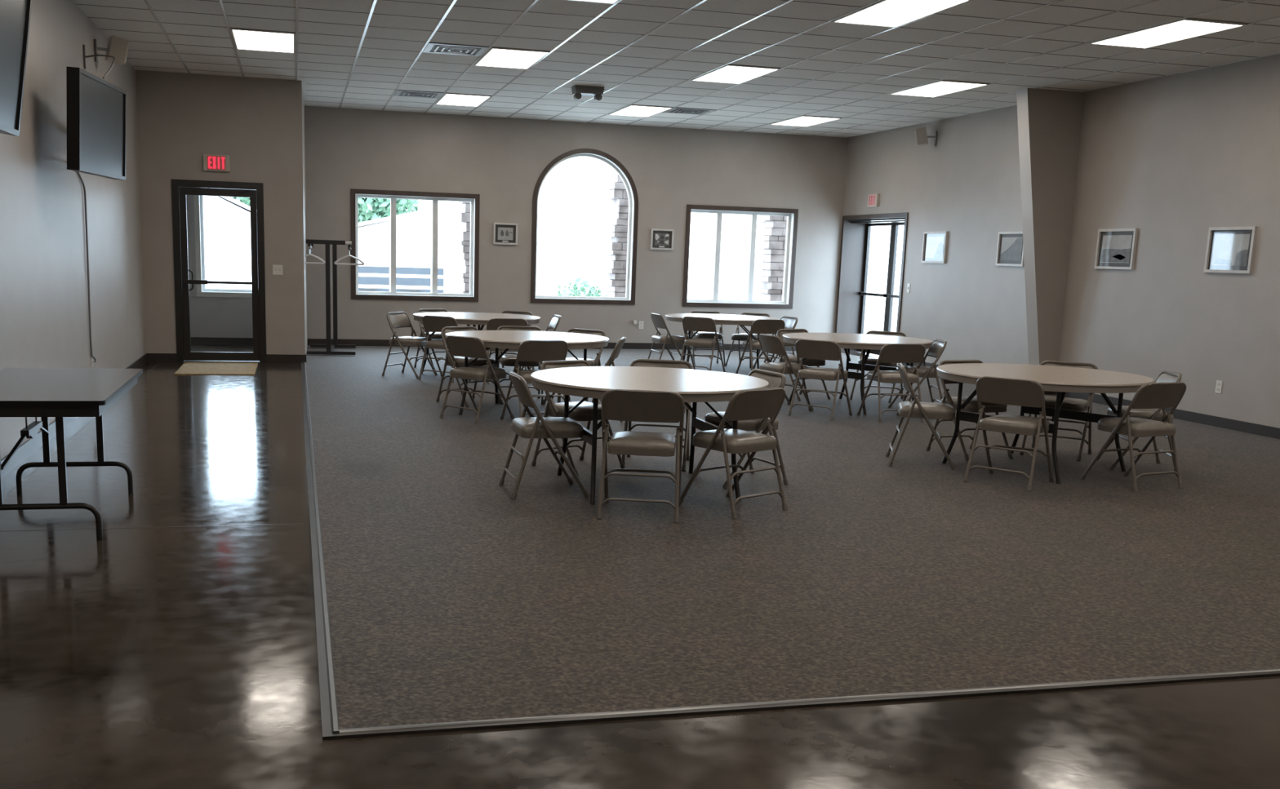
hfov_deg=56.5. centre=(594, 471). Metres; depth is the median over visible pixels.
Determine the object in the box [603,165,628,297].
stone pier
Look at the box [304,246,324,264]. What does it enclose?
hanger
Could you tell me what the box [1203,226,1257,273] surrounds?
framed picture
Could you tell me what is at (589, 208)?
metal building
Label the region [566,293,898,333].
ground
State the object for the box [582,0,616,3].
diffuser
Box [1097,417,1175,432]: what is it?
seat cushion
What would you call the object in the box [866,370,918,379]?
seat cushion
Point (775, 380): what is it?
folding chair
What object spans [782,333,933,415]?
folding table
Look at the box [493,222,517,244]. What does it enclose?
framed picture
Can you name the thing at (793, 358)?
seat cushion
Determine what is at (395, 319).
folding chair
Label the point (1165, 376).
folding chair
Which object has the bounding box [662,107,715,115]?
ceiling vent
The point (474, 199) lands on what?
window
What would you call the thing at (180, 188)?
door
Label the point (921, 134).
wall speaker
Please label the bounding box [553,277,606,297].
shrub
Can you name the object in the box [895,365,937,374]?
seat cushion
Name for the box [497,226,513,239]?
photograph
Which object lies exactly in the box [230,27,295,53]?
recessed light
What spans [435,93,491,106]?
recessed light
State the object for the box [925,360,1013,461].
folding chair
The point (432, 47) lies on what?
ceiling vent
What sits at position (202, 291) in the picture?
window
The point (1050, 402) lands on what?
seat cushion
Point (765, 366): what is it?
seat cushion
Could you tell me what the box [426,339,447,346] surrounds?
seat cushion
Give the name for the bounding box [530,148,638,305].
window
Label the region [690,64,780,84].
recessed light
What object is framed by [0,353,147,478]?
baseboard
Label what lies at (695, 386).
folding table
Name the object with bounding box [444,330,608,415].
folding table
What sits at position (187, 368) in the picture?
doormat
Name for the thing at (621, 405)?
folding chair
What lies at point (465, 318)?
folding table
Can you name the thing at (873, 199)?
exit sign
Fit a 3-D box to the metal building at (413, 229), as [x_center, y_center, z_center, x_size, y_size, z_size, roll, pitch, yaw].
[-6.014,-8.659,44.029,8.500,4.020,10.600,-1,11,-14]
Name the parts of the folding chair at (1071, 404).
leg, leg, frame, leg, leg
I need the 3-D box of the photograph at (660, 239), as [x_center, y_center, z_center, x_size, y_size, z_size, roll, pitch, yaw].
[1.061,-3.619,18.561,0.234,0.184,0.002,-1,11,-14]
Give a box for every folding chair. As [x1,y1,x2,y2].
[382,311,437,378]
[413,308,448,369]
[418,315,457,382]
[435,326,503,407]
[440,335,514,423]
[485,318,528,384]
[488,311,534,369]
[494,325,543,404]
[498,371,590,499]
[500,340,568,419]
[520,315,561,369]
[531,360,625,475]
[542,328,605,404]
[582,337,626,422]
[595,389,684,523]
[622,359,693,471]
[647,313,684,360]
[680,316,725,372]
[680,387,787,519]
[686,311,725,366]
[692,368,787,488]
[725,312,769,368]
[735,319,785,373]
[752,315,797,369]
[758,333,813,410]
[777,328,830,400]
[787,339,852,420]
[849,330,906,403]
[856,343,925,422]
[884,363,956,470]
[888,338,946,408]
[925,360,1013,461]
[963,376,1053,491]
[1019,360,1097,461]
[1080,382,1186,492]
[1096,370,1182,471]
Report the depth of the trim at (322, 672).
4.03 m
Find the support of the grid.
attached to the ceiling
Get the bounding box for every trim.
[78,0,1279,134]
[301,362,1279,740]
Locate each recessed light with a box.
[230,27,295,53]
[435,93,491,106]
[474,47,550,69]
[569,0,618,4]
[608,104,673,117]
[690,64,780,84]
[769,115,841,126]
[831,0,970,27]
[888,80,990,97]
[1087,17,1247,48]
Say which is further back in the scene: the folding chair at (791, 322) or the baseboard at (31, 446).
the folding chair at (791, 322)
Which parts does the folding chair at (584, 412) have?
leg, leg, frame, leg, leg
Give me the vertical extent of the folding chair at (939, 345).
0.733 m
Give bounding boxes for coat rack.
[306,239,355,355]
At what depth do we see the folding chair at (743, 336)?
16.28 m
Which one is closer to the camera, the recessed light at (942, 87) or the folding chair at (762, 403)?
the folding chair at (762, 403)
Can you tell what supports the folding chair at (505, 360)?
on the floor at (452, 597)
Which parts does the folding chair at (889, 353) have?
leg, leg, frame, backrest, leg, leg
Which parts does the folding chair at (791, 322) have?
frame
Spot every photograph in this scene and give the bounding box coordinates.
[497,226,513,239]
[654,233,669,245]
[924,236,944,257]
[1000,237,1022,261]
[1100,235,1132,262]
[1211,234,1250,266]
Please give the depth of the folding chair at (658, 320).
15.23 m
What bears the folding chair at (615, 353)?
on the floor at (452, 597)
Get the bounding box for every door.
[171,178,266,363]
[835,212,908,355]
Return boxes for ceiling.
[72,0,1279,137]
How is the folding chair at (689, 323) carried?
on the floor at (452, 597)
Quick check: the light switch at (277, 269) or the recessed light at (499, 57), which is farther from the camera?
the light switch at (277, 269)
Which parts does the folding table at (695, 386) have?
leg, leg, leg, leg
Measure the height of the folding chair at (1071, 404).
0.733 m
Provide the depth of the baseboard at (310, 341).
18.73 m
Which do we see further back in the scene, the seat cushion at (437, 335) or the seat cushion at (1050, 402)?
the seat cushion at (437, 335)
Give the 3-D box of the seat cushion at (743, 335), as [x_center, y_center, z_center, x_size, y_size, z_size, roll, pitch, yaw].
[2.107,-1.851,16.252,0.376,0.055,0.395,8,12,32]
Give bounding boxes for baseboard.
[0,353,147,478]
[147,353,306,363]
[190,337,253,345]
[307,338,795,351]
[902,362,1279,439]
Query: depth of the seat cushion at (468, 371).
10.29 m
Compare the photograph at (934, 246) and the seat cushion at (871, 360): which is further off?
the photograph at (934, 246)
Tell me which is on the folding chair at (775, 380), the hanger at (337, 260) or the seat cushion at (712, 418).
the seat cushion at (712, 418)
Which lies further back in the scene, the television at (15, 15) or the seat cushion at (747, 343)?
the seat cushion at (747, 343)
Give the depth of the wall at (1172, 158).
12.57 m
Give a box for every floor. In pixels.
[0,344,1279,788]
[305,345,1279,729]
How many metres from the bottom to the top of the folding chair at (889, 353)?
0.733 m
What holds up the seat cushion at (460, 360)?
on the folding chair at (460, 360)
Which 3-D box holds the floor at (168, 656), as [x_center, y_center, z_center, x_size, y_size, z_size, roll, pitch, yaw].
[2.258,0.173,8.002,12.192,0.150,22.510,-1,11,-14]
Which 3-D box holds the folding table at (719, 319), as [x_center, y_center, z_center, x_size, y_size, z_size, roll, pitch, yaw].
[1.662,-1.668,15.582,1.490,0.707,1.490,2,10,1]
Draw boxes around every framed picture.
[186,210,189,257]
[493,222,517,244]
[649,228,674,250]
[921,231,948,263]
[995,231,1024,266]
[1093,228,1137,270]
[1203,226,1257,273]
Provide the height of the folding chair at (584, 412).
0.733 m
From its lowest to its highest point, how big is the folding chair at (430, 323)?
0.733 m
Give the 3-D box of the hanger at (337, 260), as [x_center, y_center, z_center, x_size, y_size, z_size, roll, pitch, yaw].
[-3.279,-2.882,15.916,0.400,0.242,0.022,-1,11,-14]
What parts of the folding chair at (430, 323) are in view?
leg, leg, backrest, frame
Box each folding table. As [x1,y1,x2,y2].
[0,368,142,541]
[413,311,540,381]
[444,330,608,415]
[530,366,768,504]
[665,313,779,368]
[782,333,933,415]
[936,363,1154,484]
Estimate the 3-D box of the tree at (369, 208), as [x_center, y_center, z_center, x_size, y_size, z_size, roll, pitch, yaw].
[-9.966,-11.405,52.974,4.861,5.986,4.890,-1,11,-14]
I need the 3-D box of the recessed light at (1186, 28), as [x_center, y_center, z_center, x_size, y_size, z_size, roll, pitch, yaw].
[4.751,-3.646,9.916,0.582,0.012,1.195,-1,11,-14]
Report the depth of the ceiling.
11.37 m
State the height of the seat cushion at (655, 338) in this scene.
0.055 m
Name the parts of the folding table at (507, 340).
leg, leg, leg, leg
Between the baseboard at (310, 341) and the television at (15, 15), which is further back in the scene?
the baseboard at (310, 341)
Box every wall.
[0,0,146,459]
[186,106,848,344]
[843,54,1279,428]
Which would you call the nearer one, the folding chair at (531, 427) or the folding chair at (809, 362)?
the folding chair at (531, 427)
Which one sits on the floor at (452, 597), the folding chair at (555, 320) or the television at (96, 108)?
the folding chair at (555, 320)
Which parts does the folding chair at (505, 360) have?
leg, frame, leg, leg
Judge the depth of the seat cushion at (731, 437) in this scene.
6.90 m
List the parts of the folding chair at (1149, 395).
leg, leg, leg, frame, backrest, leg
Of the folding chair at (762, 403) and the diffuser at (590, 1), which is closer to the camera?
the folding chair at (762, 403)
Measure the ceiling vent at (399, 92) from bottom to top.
0.016 m
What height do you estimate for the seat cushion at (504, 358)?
0.055 m
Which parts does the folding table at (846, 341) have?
leg, leg, leg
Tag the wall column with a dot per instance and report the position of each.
(1050, 121)
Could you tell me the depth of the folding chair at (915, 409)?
8.59 m
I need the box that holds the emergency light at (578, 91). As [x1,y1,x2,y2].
[571,84,604,101]
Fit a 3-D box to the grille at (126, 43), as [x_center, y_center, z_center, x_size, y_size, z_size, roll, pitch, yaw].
[-4.417,-3.933,11.184,0.053,0.198,0.170,-5,12,-34]
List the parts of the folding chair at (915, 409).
leg, leg, backrest, frame, leg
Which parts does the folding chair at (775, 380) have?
leg, leg, frame, leg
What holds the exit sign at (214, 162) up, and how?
attached to the wall partition at (259, 122)
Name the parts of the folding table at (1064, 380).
leg, leg, leg, leg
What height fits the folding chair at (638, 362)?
0.733 m
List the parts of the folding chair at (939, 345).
leg, leg, leg, frame, leg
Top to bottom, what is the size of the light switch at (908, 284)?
0.130 m
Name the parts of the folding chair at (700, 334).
leg, frame, leg, leg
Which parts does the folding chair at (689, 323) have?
leg, leg, backrest, frame, leg, leg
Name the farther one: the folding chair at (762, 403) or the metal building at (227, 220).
the metal building at (227, 220)
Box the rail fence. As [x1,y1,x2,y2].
[204,257,705,299]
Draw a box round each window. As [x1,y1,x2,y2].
[193,195,258,297]
[350,188,479,302]
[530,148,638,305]
[682,204,798,308]
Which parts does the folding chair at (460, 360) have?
leg, leg, frame, leg, leg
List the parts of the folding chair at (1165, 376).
leg, leg, leg, frame, leg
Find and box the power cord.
[76,171,96,362]
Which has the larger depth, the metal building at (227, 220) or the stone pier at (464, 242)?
the metal building at (227, 220)
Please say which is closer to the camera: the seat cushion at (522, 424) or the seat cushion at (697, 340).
the seat cushion at (522, 424)
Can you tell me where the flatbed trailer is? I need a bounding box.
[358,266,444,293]
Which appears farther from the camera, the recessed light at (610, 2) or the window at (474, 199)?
the window at (474, 199)
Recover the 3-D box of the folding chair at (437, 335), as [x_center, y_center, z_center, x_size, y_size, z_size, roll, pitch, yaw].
[-1.902,-1.621,14.654,0.463,0.733,0.488,-6,13,-38]
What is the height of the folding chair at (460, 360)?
0.733 m
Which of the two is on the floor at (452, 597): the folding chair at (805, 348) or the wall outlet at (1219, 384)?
the folding chair at (805, 348)
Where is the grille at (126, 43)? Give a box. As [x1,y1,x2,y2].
[124,41,129,63]
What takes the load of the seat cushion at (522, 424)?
on the folding chair at (531, 427)
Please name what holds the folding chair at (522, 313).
on the floor at (452, 597)
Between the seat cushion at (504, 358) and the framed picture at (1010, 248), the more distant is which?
the framed picture at (1010, 248)
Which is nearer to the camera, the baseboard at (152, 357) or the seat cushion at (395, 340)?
the seat cushion at (395, 340)
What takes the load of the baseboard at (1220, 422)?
attached to the wall at (1172, 158)
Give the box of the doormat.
[174,362,257,375]
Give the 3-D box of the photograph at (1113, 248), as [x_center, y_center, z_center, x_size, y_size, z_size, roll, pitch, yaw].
[5.637,-2.399,12.838,0.002,0.294,0.474,-1,11,-14]
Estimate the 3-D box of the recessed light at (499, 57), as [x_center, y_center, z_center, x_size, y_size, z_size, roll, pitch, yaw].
[-0.860,-4.242,12.222,0.582,0.012,1.195,-1,11,-14]
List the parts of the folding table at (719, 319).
leg, leg, leg, leg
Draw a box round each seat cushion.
[389,336,426,343]
[422,332,441,337]
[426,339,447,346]
[444,356,495,364]
[449,366,506,376]
[500,355,539,363]
[508,369,539,379]
[511,417,583,432]
[544,401,601,416]
[565,357,598,365]
[607,431,675,450]
[651,335,684,341]
[684,337,721,344]
[692,428,776,448]
[693,331,723,337]
[704,411,778,426]
[731,333,757,339]
[742,340,759,346]
[759,362,808,370]
[778,355,825,363]
[798,367,848,377]
[857,356,896,364]
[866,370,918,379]
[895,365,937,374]
[897,401,955,414]
[941,395,1007,408]
[979,414,1049,430]
[1044,396,1087,408]
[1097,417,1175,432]
[1106,405,1173,419]
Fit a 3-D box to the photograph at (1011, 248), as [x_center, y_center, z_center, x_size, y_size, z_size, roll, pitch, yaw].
[5.165,-2.750,14.708,0.002,0.284,0.444,-1,11,-14]
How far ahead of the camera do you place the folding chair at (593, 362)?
11.58 m
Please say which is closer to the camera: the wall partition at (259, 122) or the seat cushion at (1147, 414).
the seat cushion at (1147, 414)
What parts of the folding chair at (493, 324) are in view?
backrest, frame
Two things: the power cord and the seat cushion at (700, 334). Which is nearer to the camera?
the power cord
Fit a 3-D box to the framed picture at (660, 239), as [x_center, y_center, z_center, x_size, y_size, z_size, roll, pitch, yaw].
[1.062,-3.618,18.557,0.370,0.320,0.030,-1,11,-14]
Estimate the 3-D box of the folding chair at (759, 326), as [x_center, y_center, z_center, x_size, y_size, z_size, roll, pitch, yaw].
[2.099,-1.548,14.943,0.463,0.733,0.488,-2,11,-20]
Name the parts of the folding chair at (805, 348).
leg, leg, backrest, frame, leg, leg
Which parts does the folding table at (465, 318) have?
leg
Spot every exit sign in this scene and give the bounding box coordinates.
[203,154,230,171]
[866,193,879,207]
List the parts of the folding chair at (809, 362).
leg, frame, leg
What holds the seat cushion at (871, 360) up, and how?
on the folding chair at (871, 360)
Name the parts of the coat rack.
cross arm, post, rail, post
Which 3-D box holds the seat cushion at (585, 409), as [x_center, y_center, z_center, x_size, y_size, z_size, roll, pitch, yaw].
[-0.083,-0.433,8.108,0.376,0.055,0.395,-7,14,-40]
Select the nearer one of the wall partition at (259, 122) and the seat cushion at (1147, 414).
the seat cushion at (1147, 414)
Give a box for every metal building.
[203,195,252,289]
[358,179,577,296]
[541,176,904,300]
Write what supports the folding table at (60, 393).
on the floor at (168, 656)
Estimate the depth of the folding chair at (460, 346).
10.26 m
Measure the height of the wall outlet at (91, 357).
0.120 m
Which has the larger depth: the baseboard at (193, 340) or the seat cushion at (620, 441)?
the baseboard at (193, 340)
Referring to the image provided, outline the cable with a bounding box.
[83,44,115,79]
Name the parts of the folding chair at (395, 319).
leg, frame, leg, leg, leg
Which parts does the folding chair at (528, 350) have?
leg, leg, frame, backrest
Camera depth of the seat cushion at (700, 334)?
16.16 m
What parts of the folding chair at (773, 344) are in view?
backrest, frame, leg, leg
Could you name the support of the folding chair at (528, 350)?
on the floor at (452, 597)
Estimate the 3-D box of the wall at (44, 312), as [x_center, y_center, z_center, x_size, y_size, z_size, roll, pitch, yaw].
[-3.504,-1.499,6.229,0.200,3.419,22.110,-1,11,-14]
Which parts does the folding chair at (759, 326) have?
leg, leg, frame, backrest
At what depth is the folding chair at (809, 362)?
12.71 m
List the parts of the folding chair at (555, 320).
frame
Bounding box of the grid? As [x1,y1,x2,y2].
[143,0,1279,137]
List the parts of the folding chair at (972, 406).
leg, backrest, leg, frame, leg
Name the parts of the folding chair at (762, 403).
leg, leg, leg, frame, backrest, leg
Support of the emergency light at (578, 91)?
attached to the ceiling
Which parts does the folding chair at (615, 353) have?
frame, backrest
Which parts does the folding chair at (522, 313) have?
frame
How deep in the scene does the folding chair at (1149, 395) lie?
8.03 m
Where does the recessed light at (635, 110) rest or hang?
in the ceiling
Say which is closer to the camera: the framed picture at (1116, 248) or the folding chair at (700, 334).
the framed picture at (1116, 248)
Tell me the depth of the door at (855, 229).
19.27 m
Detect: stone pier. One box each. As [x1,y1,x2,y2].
[457,201,470,293]
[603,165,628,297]
[756,215,786,301]
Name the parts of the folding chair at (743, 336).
leg, leg, frame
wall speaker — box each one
[94,35,129,66]
[915,127,937,146]
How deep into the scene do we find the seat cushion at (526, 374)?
10.10 m
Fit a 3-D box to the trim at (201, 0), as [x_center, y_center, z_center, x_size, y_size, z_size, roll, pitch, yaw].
[1.738,-3.213,7.000,10.392,0.002,21.350,-1,11,-14]
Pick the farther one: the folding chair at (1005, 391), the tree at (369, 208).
the tree at (369, 208)
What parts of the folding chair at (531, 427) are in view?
leg, backrest, leg, frame, leg, leg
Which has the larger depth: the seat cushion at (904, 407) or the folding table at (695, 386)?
the seat cushion at (904, 407)
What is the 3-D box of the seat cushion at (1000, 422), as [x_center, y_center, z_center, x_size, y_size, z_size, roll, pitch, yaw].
[2.879,-0.342,8.118,0.376,0.055,0.395,10,13,38]
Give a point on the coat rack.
(330, 348)
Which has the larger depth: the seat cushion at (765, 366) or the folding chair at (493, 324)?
the folding chair at (493, 324)
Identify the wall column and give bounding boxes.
[1016,88,1084,364]
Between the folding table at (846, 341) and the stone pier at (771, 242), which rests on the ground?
the stone pier at (771, 242)
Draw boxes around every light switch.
[272,264,283,275]
[906,283,910,293]
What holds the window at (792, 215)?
in the wall at (502, 161)
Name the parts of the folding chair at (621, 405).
leg, leg, backrest, frame, leg, leg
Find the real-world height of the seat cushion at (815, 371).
0.055 m
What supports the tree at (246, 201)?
on the ground
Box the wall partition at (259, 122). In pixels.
[135,70,307,362]
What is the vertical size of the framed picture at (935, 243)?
0.430 m
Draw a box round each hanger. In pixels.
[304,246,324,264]
[333,247,364,265]
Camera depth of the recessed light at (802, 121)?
16.83 m
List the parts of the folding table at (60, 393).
leg, brace rod, leg, leg, leg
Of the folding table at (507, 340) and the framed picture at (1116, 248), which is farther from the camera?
the framed picture at (1116, 248)
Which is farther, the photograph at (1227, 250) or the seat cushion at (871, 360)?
the seat cushion at (871, 360)
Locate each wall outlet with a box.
[90,352,93,366]
[638,321,643,328]
[1214,380,1222,393]
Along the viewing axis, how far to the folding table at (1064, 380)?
8.62 m
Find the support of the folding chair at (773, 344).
on the floor at (452, 597)
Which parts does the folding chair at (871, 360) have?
leg, frame, leg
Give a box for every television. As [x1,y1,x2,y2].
[0,0,31,136]
[66,66,126,180]
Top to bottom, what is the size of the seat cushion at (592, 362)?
0.055 m
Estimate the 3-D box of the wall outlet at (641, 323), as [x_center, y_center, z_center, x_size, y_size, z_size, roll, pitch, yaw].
[0.742,-2.301,18.737,0.075,0.120,0.011,-1,11,-14]
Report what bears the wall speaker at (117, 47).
attached to the wall at (44, 312)
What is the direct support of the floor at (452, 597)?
on the floor at (168, 656)
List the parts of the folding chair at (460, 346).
leg, backrest, leg, frame, leg, leg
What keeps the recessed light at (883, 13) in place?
in the ceiling
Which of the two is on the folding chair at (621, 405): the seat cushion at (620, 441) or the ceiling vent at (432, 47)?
the seat cushion at (620, 441)
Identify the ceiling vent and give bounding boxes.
[393,89,443,98]
[422,42,488,56]
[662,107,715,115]
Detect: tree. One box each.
[230,196,257,209]
[358,197,423,222]
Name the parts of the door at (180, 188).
handle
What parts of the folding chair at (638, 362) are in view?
leg, leg, frame, leg, leg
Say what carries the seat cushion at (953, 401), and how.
on the folding chair at (972, 406)
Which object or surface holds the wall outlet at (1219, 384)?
attached to the wall at (1172, 158)
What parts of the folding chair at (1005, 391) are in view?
leg, leg, backrest, frame, leg, leg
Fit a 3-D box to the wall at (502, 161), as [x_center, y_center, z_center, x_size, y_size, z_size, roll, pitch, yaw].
[-1.051,-3.597,18.148,10.792,3.419,0.200,-1,11,-14]
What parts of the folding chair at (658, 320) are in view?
leg, backrest, frame, leg, leg, leg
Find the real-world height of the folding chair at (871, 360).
0.733 m
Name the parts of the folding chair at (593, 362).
frame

